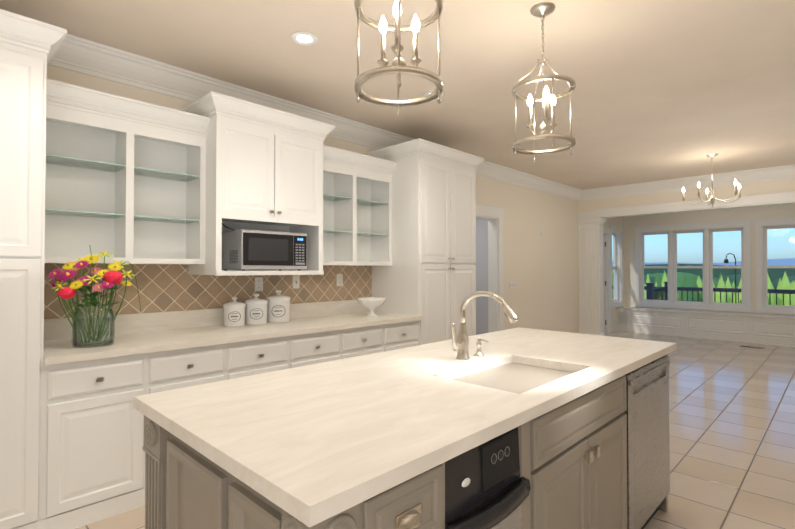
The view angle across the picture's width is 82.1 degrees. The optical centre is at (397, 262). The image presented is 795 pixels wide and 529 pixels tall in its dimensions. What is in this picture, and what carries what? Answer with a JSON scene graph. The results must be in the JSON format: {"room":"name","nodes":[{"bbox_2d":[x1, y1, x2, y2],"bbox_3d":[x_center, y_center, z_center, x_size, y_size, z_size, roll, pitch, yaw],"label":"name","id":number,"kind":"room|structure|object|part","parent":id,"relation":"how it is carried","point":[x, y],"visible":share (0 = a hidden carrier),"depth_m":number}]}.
{"room":"kitchen","nodes":[
{"label":"kitchen","id":0,"kind":"room"},
{"bbox_2d":[47,65,623,332],"bbox_3d":[0.298,0.025,5.412,0.150,2.760,13.700,-1,-1,44],"label":"wall","id":1,"kind":"structure","parent":0,"point":[542,273],"depth_m":7.14},
{"bbox_2d":[48,301,369,340],"bbox_3d":[-1.232,0.424,3.696,0.020,0.128,2.785,-1,-1,44],"label":"backsplash","id":2,"kind":"structure","parent":1,"relation":"attached to","point":[58,327],"depth_m":3.32},
{"bbox_2d":[188,93,323,228],"bbox_3d":[-1.078,-0.717,3.551,0.490,0.789,0.852,-1,-1,44],"label":"upper cabinet","id":3,"kind":"object","parent":1,"relation":"attached to","point":[249,164],"depth_m":3.29},
{"bbox_2d":[222,229,306,270],"bbox_3d":[-1.044,-0.081,3.554,0.387,0.295,0.552,-1,-1,44],"label":"microwave","id":4,"kind":"object","parent":3,"relation":"in","point":[243,250],"visible":1,"depth_m":3.38},
{"bbox_2d":[255,277,262,290],"bbox_3d":[-1.150,0.181,3.792,0.008,0.115,0.072,-1,-1,44],"label":"outlet","id":5,"kind":"object","parent":1,"relation":"attached to","point":[258,283],"visible":1,"depth_m":3.79},
{"bbox_2d":[293,276,299,288],"bbox_3d":[-0.896,0.175,4.047,0.014,0.115,0.070,-1,-1,44],"label":"light switch","id":6,"kind":"object","parent":1,"relation":"attached to","point":[296,282],"visible":1,"depth_m":4.05},
{"bbox_2d":[49,34,584,200],"bbox_3d":[-0.444,-1.281,4.473,0.125,0.175,10.990,-1,-1,44],"label":"crown molding","id":7,"kind":"structure","parent":1,"relation":"attached to","point":[85,56],"depth_m":3.41},
{"bbox_2d":[337,274,342,285],"bbox_3d":[-0.556,0.170,4.400,0.008,0.115,0.072,-1,-1,44],"label":"outlet","id":8,"kind":"object","parent":1,"relation":"attached to","point":[339,279],"visible":1,"depth_m":4.40},
{"bbox_2d":[476,204,503,332],"bbox_3d":[1.098,0.322,6.206,0.180,2.190,1.046,-1,-1,44],"label":"door frame","id":9,"kind":"structure","parent":1,"relation":"attached to","point":[493,216],"depth_m":6.47},
{"bbox_2d":[509,281,514,288],"bbox_3d":[1.692,0.334,6.717,0.014,0.115,0.165,-1,-1,44],"label":"light switch","id":10,"kind":"object","parent":1,"relation":"attached to","point":[511,284],"visible":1,"depth_m":6.71},
{"bbox_2d":[603,235,605,332],"bbox_3d":[4.056,0.441,9.200,0.100,2.014,0.774,-1,-1,44],"label":"door","id":11,"kind":"structure","parent":1,"relation":"in","point":[604,244],"depth_m":9.44},
{"bbox_2d":[603,225,623,332],"bbox_3d":[4.304,0.342,9.491,0.180,2.245,1.796,-1,-1,44],"label":"door frame","id":12,"kind":"structure","parent":1,"relation":"attached to","point":[608,232],"depth_m":9.56},
{"bbox_2d":[611,325,616,331],"bbox_3d":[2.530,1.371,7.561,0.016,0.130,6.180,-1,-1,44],"label":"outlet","id":13,"kind":"structure","parent":1,"relation":"attached to","point":[613,328],"depth_m":9.66},
{"bbox_2d":[612,233,617,300],"bbox_3d":[4.635,0.105,9.878,0.080,1.490,0.550,-1,-1,44],"label":"window","id":14,"kind":"structure","parent":1,"relation":"in","point":[614,234],"depth_m":10.02},
{"bbox_2d":[0,0,794,189],"bbox_3d":[2.206,-1.442,3.573,8.380,0.120,13.700,-1,-1,44],"label":"ceiling","id":15,"kind":"structure","parent":0,"point":[669,89],"depth_m":3.22},
{"bbox_2d":[291,32,317,45],"bbox_3d":[-0.578,-1.389,2.837,0.168,0.006,0.168,-1,-1,44],"label":"recessed light","id":16,"kind":"object","parent":15,"relation":"in","point":[305,38],"visible":1,"depth_m":2.84},
{"bbox_2d":[354,0,442,116],"bbox_3d":[0.004,-1.002,1.725,0.334,0.813,0.334,-1,-1,44],"label":"pendant light","id":17,"kind":"object","parent":15,"relation":"hanging from","point":[398,67],"visible":1,"depth_m":1.72},
{"bbox_2d":[424,90,443,96],"bbox_3d":[0.302,-1.376,3.739,0.168,0.006,0.168,-1,-1,44],"label":"recessed light","id":18,"kind":"object","parent":15,"relation":"in","point":[430,91],"visible":0.29,"depth_m":3.71},
{"bbox_2d":[512,2,575,161],"bbox_3d":[0.801,-0.990,2.513,0.334,0.813,0.334,-1,-1,44],"label":"pendant light","id":19,"kind":"object","parent":15,"relation":"hanging from","point":[542,9],"visible":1,"depth_m":2.50},
{"bbox_2d":[682,153,740,207],"bbox_3d":[3.926,-1.018,5.740,0.616,0.664,0.639,-1,-1,44],"label":"dining chandelier","id":20,"kind":"object","parent":15,"relation":"hanging from","point":[712,199],"visible":1,"depth_m":5.70},
{"bbox_2d":[76,331,794,528],"bbox_3d":[2.206,1.438,3.530,8.380,0.120,13.700,-1,-1,44],"label":"floor","id":21,"kind":"structure","parent":0,"point":[732,429],"depth_m":3.57},
{"bbox_2d":[0,9,51,528],"bbox_3d":[-2.286,0.098,2.166,0.678,2.519,0.885,-1,-1,44],"label":"tall cabinet","id":22,"kind":"object","parent":21,"relation":"on","point":[25,43],"depth_m":2.19},
{"bbox_2d":[48,345,231,528],"bbox_3d":[-1.653,0.938,2.803,0.678,0.857,0.928,-1,-1,44],"label":"base cabinet","id":23,"kind":"object","parent":21,"relation":"on","point":[96,454],"depth_m":2.42},
{"bbox_2d":[44,313,423,364],"bbox_3d":[-0.988,0.502,3.457,0.690,0.035,2.785,-1,-1,44],"label":"countertop","id":24,"kind":"structure","parent":23,"relation":"on","point":[61,352],"depth_m":3.02},
{"bbox_2d":[48,245,140,347],"bbox_3d":[-1.724,0.186,2.599,0.388,0.570,0.442,-1,-1,44],"label":"vase","id":25,"kind":"object","parent":24,"relation":"on","point":[114,278],"visible":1,"depth_m":2.56},
{"bbox_2d":[223,297,245,326],"bbox_3d":[-1.252,0.374,3.503,0.165,0.220,0.165,-1,-1,44],"label":"coffee canister","id":26,"kind":"object","parent":24,"relation":"on","point":[234,313],"visible":1,"depth_m":3.44},
{"bbox_2d":[244,294,267,324],"bbox_3d":[-1.122,0.367,3.629,0.182,0.238,0.182,-1,-1,44],"label":"sugar canister","id":27,"kind":"object","parent":24,"relation":"on","point":[256,310],"visible":0.98,"depth_m":3.56},
{"bbox_2d":[266,290,290,322],"bbox_3d":[-0.983,0.359,3.765,0.199,0.258,0.199,-1,-1,44],"label":"flour canister","id":28,"kind":"object","parent":24,"relation":"on","point":[278,308],"visible":0.94,"depth_m":3.69},
{"bbox_2d":[357,297,386,316],"bbox_3d":[-0.235,0.411,4.194,0.265,0.166,0.278,-1,-1,44],"label":"pedestal bowl","id":29,"kind":"object","parent":24,"relation":"on","point":[371,303],"visible":1,"depth_m":4.13},
{"bbox_2d":[228,329,343,379],"bbox_3d":[-1.005,0.948,3.467,0.678,0.857,0.929,-1,-1,44],"label":"base cabinet","id":30,"kind":"object","parent":21,"relation":"on","point":[248,358],"depth_m":3.20},
{"bbox_2d":[344,321,419,358],"bbox_3d":[-0.356,0.958,4.132,0.678,0.857,0.928,-1,-1,44],"label":"base cabinet","id":31,"kind":"object","parent":21,"relation":"on","point":[377,338],"depth_m":3.88},
{"bbox_2d":[143,347,676,528],"bbox_3d":[0.352,0.914,1.972,0.966,0.880,2.385,-1,-1,44],"label":"kitchen island","id":32,"kind":"object","parent":21,"relation":"on","point":[521,428],"depth_m":1.40},
{"bbox_2d":[134,327,676,528],"bbox_3d":[0.350,0.456,1.993,0.970,0.036,2.428,-1,-1,44],"label":"island countertop","id":33,"kind":"structure","parent":32,"relation":"on","point":[310,440],"depth_m":1.33},
{"bbox_2d":[474,338,488,356],"bbox_3d":[0.395,0.397,2.141,0.080,0.084,0.048,-1,-1,44],"label":"soap dispenser","id":34,"kind":"object","parent":33,"relation":"on","point":[478,349],"visible":1,"depth_m":2.14},
{"bbox_2d":[451,291,518,359],"bbox_3d":[0.370,0.281,1.980,0.312,0.312,0.117,-1,-1,44],"label":"faucet","id":35,"kind":"object","parent":33,"relation":"on","point":[460,344],"visible":1,"depth_m":2.04},
{"bbox_2d":[446,359,577,390],"bbox_3d":[0.473,0.563,1.832,0.394,0.205,0.614,-1,-1,44],"label":"sink","id":36,"kind":"object","parent":33,"relation":"in","point":[515,374],"depth_m":1.91},
{"bbox_2d":[368,141,479,344],"bbox_3d":[0.288,0.137,4.805,0.678,2.519,0.918,-1,-1,44],"label":"tall cabinet","id":37,"kind":"object","parent":21,"relation":"on","point":[422,201],"depth_m":4.48},
{"bbox_2d":[577,211,606,335],"bbox_3d":[3.537,0.262,8.301,0.443,2.370,0.253,-1,-1,44],"label":"pilaster","id":38,"kind":"object","parent":21,"relation":"on","point":[590,271],"visible":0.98,"depth_m":8.26},
{"bbox_2d":[616,306,794,346],"bbox_3d":[6.598,1.197,8.251,4.876,0.500,0.510,-1,-1,44],"label":"wainscoting","id":39,"kind":"structure","parent":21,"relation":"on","point":[770,329],"depth_m":8.62},
{"bbox_2d":[475,218,487,334],"bbox_3d":[1.558,0.058,7.648,1.170,2.760,0.100,-1,-1,44],"label":"wall","id":40,"kind":"structure","parent":0,"point":[481,263],"depth_m":7.69},
{"bbox_2d":[578,178,794,213],"bbox_3d":[5.827,0.035,6.117,6.780,2.760,0.150,-1,-1,44],"label":"wall","id":41,"kind":"structure","parent":0,"point":[769,187],"depth_m":7.22},
{"bbox_2d":[585,164,794,199],"bbox_3d":[5.731,-1.258,6.038,6.480,0.175,0.125,-1,-1,44],"label":"crown molding","id":42,"kind":"structure","parent":41,"relation":"attached to","point":[786,171],"depth_m":7.09},
{"bbox_2d":[595,191,794,217],"bbox_3d":[5.125,-0.900,6.807,4.210,0.150,0.206,-1,-1,44],"label":"beam","id":43,"kind":"structure","parent":41,"relation":"attached to","point":[781,198],"depth_m":7.11},
{"bbox_2d":[623,204,794,314],"bbox_3d":[6.884,0.069,8.452,5.030,2.760,0.150,-1,-1,44],"label":"wall","id":44,"kind":"structure","parent":0,"point":[752,214],"depth_m":9.19},
{"bbox_2d":[612,217,794,314],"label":"window","id":45,"kind":"structure","parent":44,"relation":"in","point":[762,226],"depth_m":9.07},
{"bbox_3d":[7.681,0.734,9.453,9.500,1.960,2.370,-1,-1,44],"label":"deck railing","id":46,"kind":"part","parent":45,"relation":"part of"},
{"label":"outside","id":47,"kind":"structure","parent":0,"visible":0},
{"bbox_2d":[644,272,794,299],"bbox_3d":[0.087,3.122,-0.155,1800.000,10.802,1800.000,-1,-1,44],"label":"ground","id":48,"kind":"structure","parent":47,"point":[680,277],"depth_m":161.81},
{"bbox_2d":[612,270,794,305],"bbox_3d":[10.911,3.843,13.865,13.328,7.782,9.660,-1,-1,44],"label":"trees","id":49,"kind":"object","parent":48,"relation":"on","point":[783,283],"depth_m":13.24},
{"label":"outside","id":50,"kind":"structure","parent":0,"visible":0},
{"bbox_2d":[612,258,794,265],"bbox_3d":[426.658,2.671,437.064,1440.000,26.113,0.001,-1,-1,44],"label":"ridge","id":51,"kind":"object","parent":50,"point":[779,262],"depth_m":474.83},
{"bbox_2d":[612,264,794,282],"bbox_3d":[189.209,6.149,193.640,624.000,12.027,0.001,-1,-1,44],"label":"ridge","id":52,"kind":"object","parent":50,"point":[776,273],"depth_m":224.62}
]}

